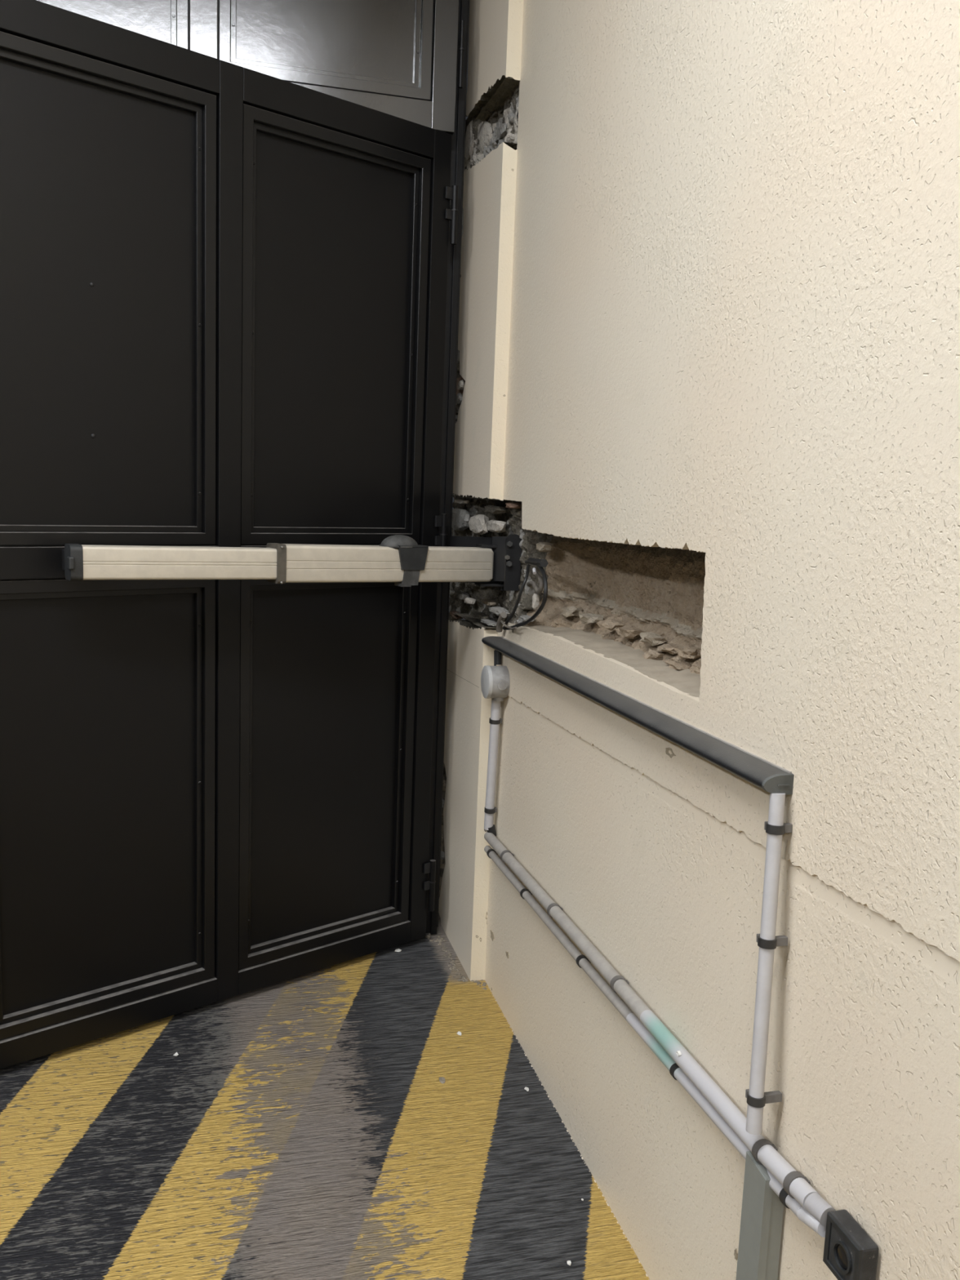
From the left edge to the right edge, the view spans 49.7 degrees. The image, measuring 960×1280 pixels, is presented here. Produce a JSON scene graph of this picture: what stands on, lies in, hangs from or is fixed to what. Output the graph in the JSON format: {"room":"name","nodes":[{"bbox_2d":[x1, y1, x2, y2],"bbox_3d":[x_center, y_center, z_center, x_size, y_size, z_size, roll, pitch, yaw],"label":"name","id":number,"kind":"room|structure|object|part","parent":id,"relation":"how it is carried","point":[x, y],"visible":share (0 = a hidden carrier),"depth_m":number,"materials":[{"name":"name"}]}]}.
{"room":"garage entrance","nodes":[
{"label":"garage entrance","id":0,"kind":"room"},
{"bbox_2d":[0,915,649,1279],"bbox_3d":[-2.242,1.210,0.123,6.300,0.001,11.000,0,8,-15],"label":"floor","id":1,"kind":"structure","parent":0,"point":[305,1126],"depth_m":2.05,"materials":[{"name":"paint"}]},
{"bbox_2d":[439,1076,444,1083],"bbox_3d":[-0.084,0.979,2.305,0.014,0.004,0.025,0,8,-15],"label":"lump","id":2,"kind":"object","parent":1,"relation":"on","point":[442,1079],"visible":1,"depth_m":2.30,"materials":[{"name":"white stone"}]},
{"bbox_2d":[426,0,469,934],"bbox_3d":[-0.092,-0.687,2.861,0.062,3.140,0.075,0,8,-15],"label":"door frame","id":3,"kind":"structure","parent":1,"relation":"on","point":[458,138],"depth_m":2.86,"materials":[{"name":"black metal"}]},
{"bbox_2d":[0,0,458,1069],"bbox_3d":[-0.819,-0.171,2.263,1.864,2.192,0.068,-5,11,-40],"label":"door","id":4,"kind":"structure","parent":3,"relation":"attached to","point":[223,284],"depth_m":2.41,"materials":[{"name":"black metal"}]},
{"bbox_3d":[-0.819,-0.697,2.197,0.452,0.905,0.004,-5,11,-40],"label":"panel","id":5,"kind":"part","parent":4,"relation":"part of","materials":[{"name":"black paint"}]},
{"bbox_3d":[-0.859,0.356,2.348,0.452,0.917,0.004,-5,11,-40],"label":"panel","id":6,"kind":"part","parent":4,"relation":"part of","materials":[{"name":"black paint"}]},
{"bbox_3d":[-0.818,-0.697,2.196,0.478,0.931,0.030,-5,11,-40],"label":"moulding","id":7,"kind":"part","parent":4,"relation":"part of","materials":[{"name":"black paint"}]},
{"bbox_3d":[-0.859,0.356,2.347,0.478,0.943,0.030,-5,11,-40],"label":"moulding","id":8,"kind":"part","parent":4,"relation":"part of","materials":[{"name":"black paint"}]},
{"bbox_3d":[-0.855,0.357,2.342,0.532,0.997,0.043,-5,11,-40],"label":"moulding","id":9,"kind":"part","parent":4,"relation":"part of","materials":[{"name":"black paint"}]},
{"bbox_3d":[-0.814,-0.696,2.191,0.532,0.985,0.043,-5,11,-40],"label":"moulding","id":10,"kind":"part","parent":4,"relation":"part of","materials":[{"name":"black paint"}]},
{"bbox_3d":[-0.873,0.883,2.415,0.539,0.060,0.050,-5,11,-40],"label":"rail","id":11,"kind":"part","parent":4,"relation":"part of","materials":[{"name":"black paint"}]},
{"bbox_3d":[-0.832,-0.172,2.264,0.539,0.066,0.050,-5,11,-40],"label":"rail","id":12,"kind":"part","parent":4,"relation":"part of","materials":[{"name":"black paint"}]},
{"bbox_3d":[-0.791,-1.221,2.113,0.539,0.070,0.050,-5,11,-40],"label":"rail","id":13,"kind":"part","parent":4,"relation":"part of","materials":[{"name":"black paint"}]},
{"bbox_3d":[-0.378,-0.210,2.648,0.539,0.066,0.050,-5,11,-40],"label":"rail","id":14,"kind":"part","parent":4,"relation":"part of","materials":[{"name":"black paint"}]},
{"bbox_3d":[-0.419,0.846,2.800,0.539,0.060,0.050,-5,11,-40],"label":"rail","id":15,"kind":"part","parent":4,"relation":"part of","materials":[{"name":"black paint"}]},
{"bbox_3d":[-0.406,0.318,2.733,0.452,0.917,0.004,-5,11,-40],"label":"panel","id":16,"kind":"part","parent":4,"relation":"part of","materials":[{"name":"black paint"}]},
{"bbox_3d":[-0.405,0.318,2.732,0.478,0.943,0.030,-5,11,-40],"label":"moulding","id":17,"kind":"part","parent":4,"relation":"part of","materials":[{"name":"black paint"}]},
{"bbox_3d":[-0.401,0.319,2.727,0.532,0.997,0.043,-5,11,-40],"label":"moulding","id":18,"kind":"part","parent":4,"relation":"part of","materials":[{"name":"black paint"}]},
{"bbox_3d":[-0.365,-0.735,2.582,0.452,0.905,0.004,-5,11,-40],"label":"panel","id":19,"kind":"part","parent":4,"relation":"part of","materials":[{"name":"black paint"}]},
{"bbox_3d":[-0.364,-0.734,2.581,0.478,0.931,0.030,-5,11,-40],"label":"moulding","id":20,"kind":"part","parent":4,"relation":"part of","materials":[{"name":"black paint"}]},
{"bbox_3d":[-0.360,-0.734,2.576,0.532,0.985,0.043,-5,11,-40],"label":"moulding","id":21,"kind":"part","parent":4,"relation":"part of","materials":[{"name":"black paint"}]},
{"bbox_3d":[-0.338,-1.258,2.498,0.539,0.070,0.050,-5,11,-40],"label":"rail","id":22,"kind":"part","parent":4,"relation":"part of","materials":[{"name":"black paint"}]},
{"bbox_2d":[36,0,464,136],"bbox_3d":[-0.946,-1.757,2.412,1.882,0.882,0.053,0,8,-15],"label":"transom panel","id":23,"kind":"object","parent":3,"relation":"attached to","point":[397,58],"visible":0.46,"depth_m":2.61,"materials":[{"name":"black paint"}]},
{"bbox_3d":[-0.957,-1.763,2.422,0.448,0.666,0.004,0,8,-15],"label":"panel","id":24,"kind":"part","parent":23,"relation":"part of","materials":[{"name":"black paint"}]},
{"bbox_3d":[-0.956,-1.763,2.421,0.474,0.692,0.030,0,8,-15],"label":"moulding","id":25,"kind":"part","parent":23,"relation":"part of","materials":[{"name":"black paint"}]},
{"bbox_3d":[-0.955,-1.762,2.415,0.528,0.746,0.043,0,8,-15],"label":"moulding","id":26,"kind":"part","parent":23,"relation":"part of","materials":[{"name":"black paint"}]},
{"bbox_3d":[-0.376,-1.762,2.574,0.448,0.666,0.004,0,8,-15],"label":"panel","id":27,"kind":"part","parent":23,"relation":"part of","materials":[{"name":"black paint"}]},
{"bbox_3d":[-0.374,-1.761,2.566,0.528,0.746,0.043,0,8,-15],"label":"moulding","id":28,"kind":"part","parent":23,"relation":"part of","materials":[{"name":"black paint"}]},
{"bbox_3d":[-0.375,-1.762,2.572,0.474,0.692,0.030,0,8,-15],"label":"moulding","id":29,"kind":"part","parent":23,"relation":"part of","materials":[{"name":"black paint"}]},
{"bbox_3d":[-0.389,-1.354,2.621,0.535,0.069,0.050,0,8,-15],"label":"rail","id":30,"kind":"part","parent":23,"relation":"part of","materials":[{"name":"grey metal"}]},
{"bbox_2d":[425,933,487,990],"bbox_3d":[-0.077,0.896,2.892,0.071,0.007,0.374,-1,9,-24],"label":"crumbs","id":31,"kind":"object","parent":1,"relation":"on","point":[464,979],"visible":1,"depth_m":2.87,"materials":[{"name":"grey stone"}]},
{"bbox_2d":[448,0,959,1279],"bbox_3d":[1.014,-0.132,-0.738,0.186,3.152,8.120,0,8,-15],"label":"wall","id":32,"kind":"structure","parent":0,"point":[732,454],"depth_m":1.46,"materials":[{"name":"paint"}]},
{"bbox_2d":[438,0,523,981],"bbox_3d":[0.009,-0.683,2.823,0.097,3.151,0.640,0,8,-15],"label":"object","id":33,"kind":"structure","parent":32,"relation":"attached to","point":[495,26],"depth_m":2.73,"materials":[{"name":"paint"}]},
{"bbox_2d":[448,533,521,591],"bbox_3d":[0.026,-0.214,2.746,0.113,0.151,0.384,-1,9,-21],"label":"bracket","id":34,"kind":"object","parent":32,"relation":"attached to","point":[507,551],"visible":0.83,"depth_m":2.64,"materials":[{"name":"black metal"}]},
{"bbox_2d":[62,534,493,586],"bbox_3d":[-0.432,-0.189,2.427,1.037,0.124,0.154,-3,10,-33],"label":"operator","id":35,"kind":"object","parent":34,"relation":"attached to","point":[398,557],"visible":0.98,"depth_m":2.35,"materials":[{"name":"metal"}]},
{"bbox_3d":[-0.196,-0.240,2.526,0.100,0.034,0.068,-3,10,-33],"label":"release knob","id":36,"kind":"part","parent":35,"relation":"part of","materials":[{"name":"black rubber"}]},
{"bbox_3d":[0.004,-0.256,2.803,0.008,0.054,0.271,-6,11,-44],"label":"plate","id":37,"kind":"part","parent":34,"relation":"part of","materials":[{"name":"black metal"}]},
{"bbox_3d":[0.065,-0.206,2.641,0.090,0.120,0.008,9,11,41],"label":"plate","id":38,"kind":"part","parent":34,"relation":"part of","materials":[{"name":"black metal"}]},
{"bbox_2d":[480,665,510,701],"bbox_3d":[0.038,0.107,2.572,0.054,0.087,0.085,0,8,-15],"label":"junction box","id":39,"kind":"object","parent":32,"relation":"attached to","point":[495,680],"visible":1,"depth_m":2.54,"materials":[{"name":"white plastic"}]},
{"bbox_3d":[0.016,0.104,2.567,0.010,0.082,0.082,0,8,-15],"label":"lid","id":40,"kind":"part","parent":39,"relation":"part of","materials":[{"name":"white plastic"}]},
{"bbox_2d":[484,697,502,830],"bbox_3d":[0.033,0.313,2.632,0.032,0.355,0.050,0,8,-15],"label":"conduit","id":41,"kind":"object","parent":39,"relation":"attached to","point":[495,721],"visible":0.98,"depth_m":2.62,"materials":[{"name":"grey plastic"}]},
{"bbox_2d":[484,824,496,836],"bbox_3d":[0.025,0.490,2.682,0.028,0.032,0.056,0,8,-15],"label":"broken elbow","id":42,"kind":"object","parent":41,"relation":"attached to","point":[492,829],"visible":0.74,"depth_m":2.66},
{"bbox_2d":[493,649,501,666],"bbox_3d":[0.044,0.036,2.602,0.019,0.062,0.023,0,8,-15],"label":"stub","id":43,"kind":"object","parent":39,"relation":"attached to","point":[497,655],"visible":0.66,"depth_m":2.60,"materials":[{"name":"metal"}]},
{"bbox_2d":[493,697,503,701],"bbox_3d":[0.045,0.144,2.579,0.027,0.012,0.027,0,8,-15],"label":"socket","id":44,"kind":"object","parent":39,"relation":"attached to","point":[494,699],"depth_m":2.57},
{"bbox_2d":[526,568,543,594],"bbox_3d":[0.126,-0.135,2.384,0.022,0.051,0.130,1,8,-7],"label":"cable","id":45,"kind":"object","parent":32,"relation":"attached to","point":[539,590],"visible":0.89,"depth_m":2.35,"materials":[{"name":"grey plastic"}]},
{"bbox_2d":[527,557,547,574],"bbox_3d":[0.129,-0.167,2.331,0.020,0.040,0.170,1,8,-7],"label":"cable gland","id":46,"kind":"object","parent":32,"relation":"attached to","point":[541,562],"visible":0.99,"depth_m":2.30,"materials":[{"name":"grey plastic"}]},
{"bbox_2d":[503,560,547,630],"bbox_3d":[0.122,-0.090,2.373,0.053,0.183,0.332,0,8,-13],"label":"cable","id":47,"kind":"object","parent":46,"relation":"attached to","point":[535,615],"visible":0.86,"depth_m":2.24,"materials":[{"name":"black rubber"}]},
{"bbox_2d":[502,564,529,629],"bbox_3d":[0.093,-0.098,2.464,0.049,0.164,0.114,0,8,-15],"label":"cable","id":48,"kind":"object","parent":47,"relation":"attached to","point":[513,613],"visible":0.96,"depth_m":2.42,"materials":[{"name":"black rubber"}]},
{"bbox_2d":[500,620,516,630],"bbox_3d":[0.067,-0.034,2.461,0.007,0.015,0.086,-1,9,-23],"label":"cable tie","id":49,"kind":"object","parent":48,"relation":"attached to","point":[501,621],"visible":1,"depth_m":2.46,"materials":[{"name":"black plastic"}]},
{"bbox_2d":[481,635,794,795],"bbox_3d":[0.200,0.091,1.974,0.042,0.053,1.403,0,8,-15],"label":"cable trunking","id":50,"kind":"object","parent":32,"relation":"attached to","point":[769,776],"visible":1,"depth_m":1.61,"materials":[{"name":"plastic"}]},
{"bbox_2d":[496,612,506,632],"bbox_3d":[0.053,-0.044,2.555,0.017,0.055,0.054,0,8,-15],"label":"strap","id":51,"kind":"object","parent":50,"relation":"on","point":[503,615],"visible":0.91,"depth_m":2.55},
{"bbox_2d":[484,845,826,1237],"bbox_3d":[0.214,0.616,1.948,0.026,0.097,1.530,0,8,-15],"label":"conduit","id":52,"kind":"object","parent":32,"relation":"attached to","point":[581,960],"visible":0.76,"depth_m":1.69,"materials":[{"name":"plastic"}]},
{"bbox_2d":[484,831,835,1226],"bbox_3d":[0.214,0.590,1.938,0.031,0.079,1.519,0,8,-15],"label":"conduit","id":53,"kind":"object","parent":32,"relation":"attached to","point":[797,1186],"visible":0.96,"depth_m":1.55,"materials":[{"name":"plastic"}]},
{"bbox_2d":[675,1050,681,1056],"bbox_3d":[0.300,0.625,1.565,0.005,0.008,0.010,0,8,-15],"label":"paint splash","id":54,"kind":"object","parent":53,"relation":"on","point":[678,1053],"visible":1,"depth_m":1.56,"materials":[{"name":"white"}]},
{"bbox_2d":[736,1151,783,1279],"bbox_3d":[0.362,0.901,1.373,0.030,0.456,0.050,0,8,-15],"label":"trunking","id":55,"kind":"object","parent":32,"relation":"attached to","point":[762,1210],"visible":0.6,"depth_m":1.34,"materials":[{"name":"grey plastic"}]},
{"bbox_2d":[745,792,792,1135],"bbox_3d":[0.367,0.411,1.320,0.047,0.438,0.059,0,8,-15],"label":"conduit","id":56,"kind":"object","parent":32,"relation":"attached to","point":[767,941],"visible":1,"depth_m":1.31,"materials":[{"name":"grey plastic"}]},
{"bbox_2d":[746,1104,763,1135],"bbox_3d":[0.352,0.613,1.328,0.021,0.037,0.023,0,8,-15],"label":"socket","id":57,"kind":"object","parent":56,"relation":"attached to","point":[754,1112],"depth_m":1.32,"materials":[{"name":"grey plastic"}]},
{"bbox_2d":[822,1209,879,1279],"bbox_3d":[0.418,0.694,1.169,0.026,0.064,0.064,0,8,-15],"label":"photocell","id":58,"kind":"object","parent":32,"relation":"attached to","point":[850,1253],"visible":1,"depth_m":1.16,"materials":[{"name":"black paint"}]}
]}

